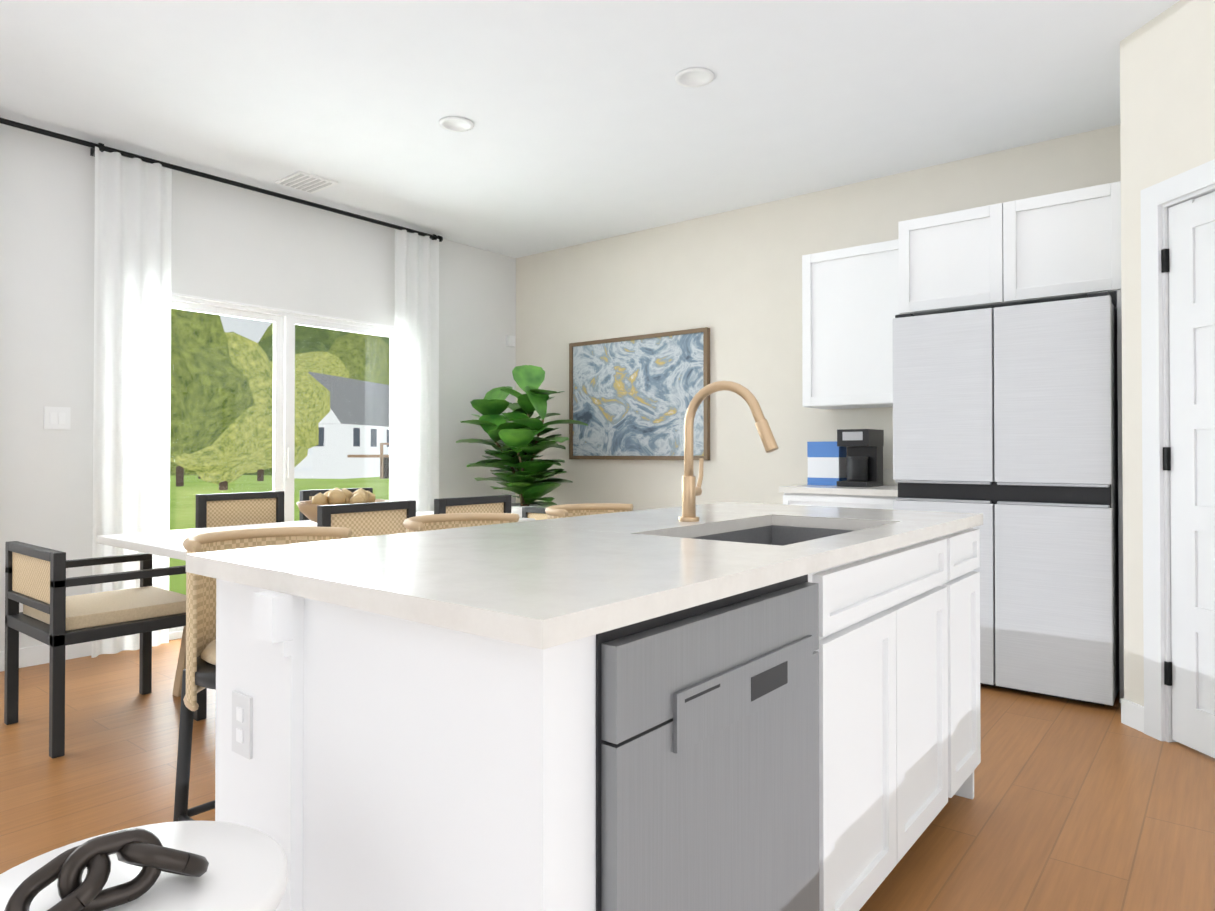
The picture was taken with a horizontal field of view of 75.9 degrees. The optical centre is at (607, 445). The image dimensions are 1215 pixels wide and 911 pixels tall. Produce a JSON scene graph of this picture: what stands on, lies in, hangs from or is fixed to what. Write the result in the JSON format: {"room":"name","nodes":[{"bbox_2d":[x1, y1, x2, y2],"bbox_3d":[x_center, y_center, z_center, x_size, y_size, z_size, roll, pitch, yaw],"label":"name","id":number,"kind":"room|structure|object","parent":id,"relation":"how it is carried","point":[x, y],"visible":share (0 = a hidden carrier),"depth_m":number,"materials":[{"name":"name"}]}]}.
{"room":"kitchen","nodes":[
{"label":"kitchen","id":0,"kind":"room"},
{"bbox_2d":[0,123,515,650],"bbox_3d":[-3.527,-0.295,3.608,0.140,2.897,8.776,0,-1,39],"label":"wall","id":1,"kind":"structure","parent":0,"point":[240,245],"depth_m":4.67,"materials":[{"name":"paint"}]},
{"bbox_2d":[0,641,91,671],"bbox_3d":[-4.434,1.091,2.344,0.013,0.100,5.410,0,-1,39],"label":"baseboard","id":2,"kind":"structure","parent":1,"relation":"attached to","point":[39,654],"depth_m":4.12,"materials":[{"name":"white wood"}]},
{"bbox_2d":[44,406,70,429],"bbox_3d":[-2.958,-0.146,4.192,0.011,0.120,0.120,0,-1,39],"label":"switch plate","id":3,"kind":"object","parent":1,"relation":"attached to","point":[57,417],"visible":1,"depth_m":4.19,"materials":[{"name":"white plastic"}]},
{"bbox_2d":[0,118,442,657],"bbox_3d":[-2.766,-0.251,4.324,0.147,2.793,4.565,0,-1,39],"label":"curtain","id":4,"kind":"object","parent":1,"relation":"attached to","point":[132,350],"visible":0.88,"depth_m":4.45,"materials":[{"name":"white fabric"}]},
{"bbox_2d":[169,292,394,639],"bbox_3d":[-2.173,0.132,5.252,0.104,2.076,1.842,0,-1,39],"label":"sliding glass door","id":5,"kind":"structure","parent":1,"relation":"in","point":[285,321],"depth_m":5.24,"materials":[{"name":"white"}]},
{"bbox_2d":[506,335,514,346],"bbox_3d":[-0.845,-0.910,6.812,0.029,0.090,0.080,0,-1,39],"label":"sensor","id":6,"kind":"object","parent":1,"relation":"attached to","point":[510,340],"visible":0.86,"depth_m":6.79,"materials":[{"name":"white plastic"}]},
{"bbox_2d":[0,0,1179,257],"bbox_3d":[-0.244,-1.769,0.982,8.566,0.120,8.776,0,-1,39],"label":"ceiling","id":7,"kind":"structure","parent":0,"point":[592,120],"depth_m":3.73,"materials":[{"name":"paint"}]},
{"bbox_2d":[275,171,337,193],"bbox_3d":[-1.907,-1.662,4.940,0.300,0.015,0.260,0,-1,39],"label":"ceiling vent","id":8,"kind":"object","parent":7,"relation":"in","point":[305,182],"visible":0.98,"depth_m":4.92,"materials":[{"name":"white metal"}]},
{"bbox_2d":[439,116,473,131],"bbox_3d":[-0.788,-1.673,4.065,0.180,0.008,0.180,0,-1,39],"label":"recessed light","id":9,"kind":"object","parent":7,"relation":"in","point":[455,123],"visible":1,"depth_m":4.06,"materials":[{"name":"white plastic"}]},
{"bbox_2d":[675,67,713,87],"bbox_3d":[0.397,-1.678,3.561,0.180,0.008,0.180,0,-1,39],"label":"recessed light","id":10,"kind":"object","parent":7,"relation":"in","point":[693,77],"visible":1,"depth_m":3.56,"materials":[{"name":"white plastic"}]},
{"bbox_2d":[0,638,1214,910],"bbox_3d":[-0.244,1.188,0.953,10.286,0.120,10.496,0,-1,39],"label":"floor","id":11,"kind":"structure","parent":0,"point":[1078,806],"depth_m":2.54,"materials":[{"name":"brown wood"}]},
{"bbox_2d":[4,541,206,757],"bbox_3d":[-2.090,0.775,3.253,0.600,0.750,0.550,0,-1,39],"label":"dining chair","id":12,"kind":"object","parent":11,"relation":"on","point":[54,617],"visible":0.9,"depth_m":3.10,"materials":[{"name":"black wood"}]},
{"bbox_2d":[0,820,286,910],"bbox_3d":[-0.587,0.832,0.940,0.370,0.589,0.370,0,-1,39],"label":"side table","id":13,"kind":"object","parent":11,"relation":"on","point":[247,869],"visible":0.71,"depth_m":0.98,"materials":[{"name":"white marble"}]},
{"bbox_2d":[4,828,208,910],"bbox_3d":[-0.577,0.496,0.908,0.202,0.079,0.077,0,-1,-39],"label":"sculpture","id":14,"kind":"object","parent":13,"relation":"on","point":[149,853],"visible":1,"depth_m":0.90,"materials":[{"name":"brown metal"}]},
{"bbox_2d":[195,491,283,527],"bbox_3d":[-1.782,0.705,4.019,0.480,0.905,0.460,0,-1,39],"label":"dining chair","id":15,"kind":"object","parent":11,"relation":"on","point":[227,509],"visible":0.33,"depth_m":4.14,"materials":[{"name":"black wood"}]},
{"bbox_2d":[173,527,351,821],"bbox_3d":[-0.831,0.681,1.958,0.414,0.915,0.428,0,-1,39],"label":"counter stool","id":16,"kind":"object","parent":11,"relation":"on","point":[199,673],"visible":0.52,"depth_m":1.93,"materials":[{"name":"beige wicker"}]},
{"bbox_2d":[97,511,534,696],"bbox_3d":[-1.340,0.782,3.914,0.900,0.750,1.870,0,-1,39],"label":"dining table","id":17,"kind":"object","parent":11,"relation":"on","point":[167,543],"visible":0.1,"depth_m":3.47,"materials":[{"name":"white wood"}]},
{"bbox_2d":[244,525,303,528],"bbox_3d":[-1.545,0.393,3.615,0.278,0.020,0.278,0,-1,33],"label":"placemat","id":18,"kind":"object","parent":17,"relation":"on","point":[270,525],"depth_m":3.67,"materials":[{"name":"white fabric"}]},
{"bbox_2d":[296,487,388,522],"bbox_3d":[-1.341,0.310,3.964,0.447,0.191,0.447,0,-1,-6],"label":"centerpiece bowl","id":19,"kind":"object","parent":17,"relation":"on","point":[308,508],"depth_m":3.88,"materials":[{"name":"white"}]},
{"bbox_2d":[299,488,372,520],"bbox_3d":[-1.424,0.710,4.464,0.480,0.905,0.460,0,-1,39],"label":"dining chair","id":20,"kind":"object","parent":11,"relation":"on","point":[306,495],"visible":0.12,"depth_m":4.45,"materials":[{"name":"black wood"}]},
{"bbox_2d":[317,500,415,537],"bbox_3d":[-1.186,0.700,3.451,0.480,0.905,0.460,0,-1,39],"label":"dining chair","id":21,"kind":"object","parent":11,"relation":"on","point":[371,519],"visible":0.25,"depth_m":3.30,"materials":[{"name":"black wood"}]},
{"bbox_2d":[403,513,519,532],"bbox_3d":[-0.429,0.686,2.457,0.414,0.915,0.428,0,-1,39],"label":"counter stool","id":22,"kind":"object","parent":11,"relation":"on","point":[433,522],"visible":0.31,"depth_m":2.62,"materials":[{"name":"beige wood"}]},
{"bbox_2d":[434,495,510,513],"bbox_3d":[-0.817,0.704,3.911,0.480,0.905,0.460,0,-1,39],"label":"dining chair","id":23,"kind":"object","parent":11,"relation":"on","point":[491,504],"visible":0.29,"depth_m":3.76,"materials":[{"name":"beige wicker"}]},
{"bbox_2d":[456,365,587,517],"bbox_3d":[-0.657,0.273,5.937,1.112,1.807,0.785,0,-1,39],"label":"fiddle-leaf fig plant","id":24,"kind":"object","parent":11,"relation":"on","point":[524,474],"visible":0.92,"depth_m":5.86,"materials":[{"name":"green plant"}]},
{"bbox_2d":[522,507,546,519],"bbox_3d":[-0.515,0.792,4.938,0.550,0.750,0.550,0,-1,39],"label":"dining chair","id":25,"kind":"object","parent":11,"relation":"on","point":[536,513],"visible":0.08,"depth_m":5.24,"materials":[{"name":"black wood"}]},
{"bbox_2d":[186,521,982,910],"bbox_3d":[0.211,0.696,2.022,0.959,0.885,2.140,0,-1,39],"label":"kitchen island","id":26,"kind":"object","parent":11,"relation":"on","point":[688,705],"depth_m":1.25,"materials":[{"name":"white wood"}]},
{"bbox_2d":[186,502,982,636],"bbox_3d":[0.200,0.236,2.034,0.962,0.035,2.077,0,-1,39],"label":"island countertop","id":27,"kind":"structure","parent":26,"relation":"on","point":[545,577],"depth_m":1.44,"materials":[{"name":"white stone"}]},
{"bbox_2d":[545,503,632,518],"bbox_3d":[-0.028,0.691,2.956,0.414,0.915,0.428,0,-1,39],"label":"counter stool","id":28,"kind":"object","parent":11,"relation":"on","point":[564,510],"visible":0.21,"depth_m":3.12,"materials":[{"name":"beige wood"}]},
{"bbox_2d":[783,493,896,508],"bbox_3d":[1.495,0.721,4.596,0.697,0.886,0.640,0,-1,39],"label":"base cabinet","id":29,"kind":"object","parent":11,"relation":"on","point":[806,499],"depth_m":4.37,"materials":[{"name":"white"}]},
{"bbox_2d":[779,485,897,496],"bbox_3d":[1.486,0.260,4.600,0.712,0.035,0.653,0,-1,39],"label":"countertop","id":30,"kind":"structure","parent":29,"relation":"on","point":[885,490],"depth_m":4.36,"materials":[{"name":"white stone"}]},
{"bbox_2d":[807,441,846,485],"bbox_3d":[1.353,0.111,4.802,0.202,0.266,0.122,0,-1,39],"label":"box","id":31,"kind":"object","parent":30,"relation":"on","point":[827,463],"visible":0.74,"depth_m":4.75,"materials":[{"name":"white"}]},
{"bbox_2d":[837,429,883,486],"bbox_3d":[1.502,0.075,4.638,0.188,0.335,0.270,0,-1,39],"label":"coffee maker","id":32,"kind":"object","parent":30,"relation":"on","point":[864,458],"visible":1,"depth_m":4.58,"materials":[{"name":"black plastic"}]},
{"bbox_2d":[892,292,1118,705],"bbox_3d":[2.061,0.248,3.966,0.935,1.818,0.806,0,-1,39],"label":"refrigerator","id":33,"kind":"object","parent":11,"relation":"on","point":[1005,421],"visible":0.9,"depth_m":3.56,"materials":[{"name":"silver metal"}]},
{"bbox_2d":[516,124,1120,510],"bbox_3d":[1.071,-0.277,5.451,4.714,2.897,0.140,0,-1,39],"label":"wall","id":34,"kind":"structure","parent":0,"point":[732,280],"depth_m":5.47,"materials":[{"name":"paint"}]},
{"bbox_2d":[569,327,709,459],"bbox_3d":[0.212,-0.365,6.023,1.323,0.955,0.043,0,-1,39],"label":"framed art","id":35,"kind":"object","parent":34,"relation":"attached to","point":[630,397],"visible":0.9,"depth_m":5.99,"materials":[{"name":"blue paper"}]},
{"bbox_2d":[802,240,894,409],"bbox_3d":[1.580,-0.703,4.716,0.697,0.936,0.369,0,-1,39],"label":"upper cabinet","id":36,"kind":"object","parent":34,"relation":"attached to","point":[848,294],"depth_m":4.62,"materials":[{"name":"white wood"}]},
{"bbox_2d":[883,469,897,484],"bbox_3d":[1.684,0.195,4.848,0.712,0.100,0.020,0,-1,39],"label":"backsplash","id":37,"kind":"structure","parent":34,"relation":"attached to","point":[887,473],"depth_m":4.80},
{"bbox_2d":[895,200,1018,315],"bbox_3d":[1.965,-0.932,4.192,0.556,0.488,0.706,0,-1,39],"label":"upper cabinet","id":38,"kind":"object","parent":34,"relation":"attached to","point":[968,259],"depth_m":3.92,"materials":[{"name":"white wood"}]},
{"bbox_2d":[1019,181,1121,316],"bbox_3d":[2.310,-0.935,3.915,0.556,0.488,0.706,0,-1,39],"label":"upper cabinet","id":39,"kind":"object","parent":34,"relation":"attached to","point":[1064,245],"depth_m":3.61,"materials":[{"name":"white wood"}]},
{"bbox_2d":[1120,0,1214,705],"bbox_3d":[2.330,-0.309,2.160,0.140,2.897,2.200,0,-1,-6],"label":"wall","id":40,"kind":"structure","parent":0,"point":[1167,93],"depth_m":3.14,"materials":[{"name":"paint"}]},
{"bbox_2d":[1140,159,1214,757],"bbox_3d":[2.269,0.059,2.632,0.156,2.170,0.990,0,-1,-6],"label":"door","id":41,"kind":"structure","parent":40,"relation":"in","point":[1178,327],"depth_m":2.97,"materials":[{"name":"white wood"}]},
{"label":"outside","id":42,"kind":"structure","parent":0,"visible":0},
{"bbox_2d":[169,309,389,594],"bbox_3d":[-86.489,-4.532,108.068,260.000,32.680,300.000,0,-1,39],"label":"outdoor view","id":43,"kind":"object","parent":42,"point":[311,351],"depth_m":39.99,"materials":[{"name":"green plant"}]}
]}

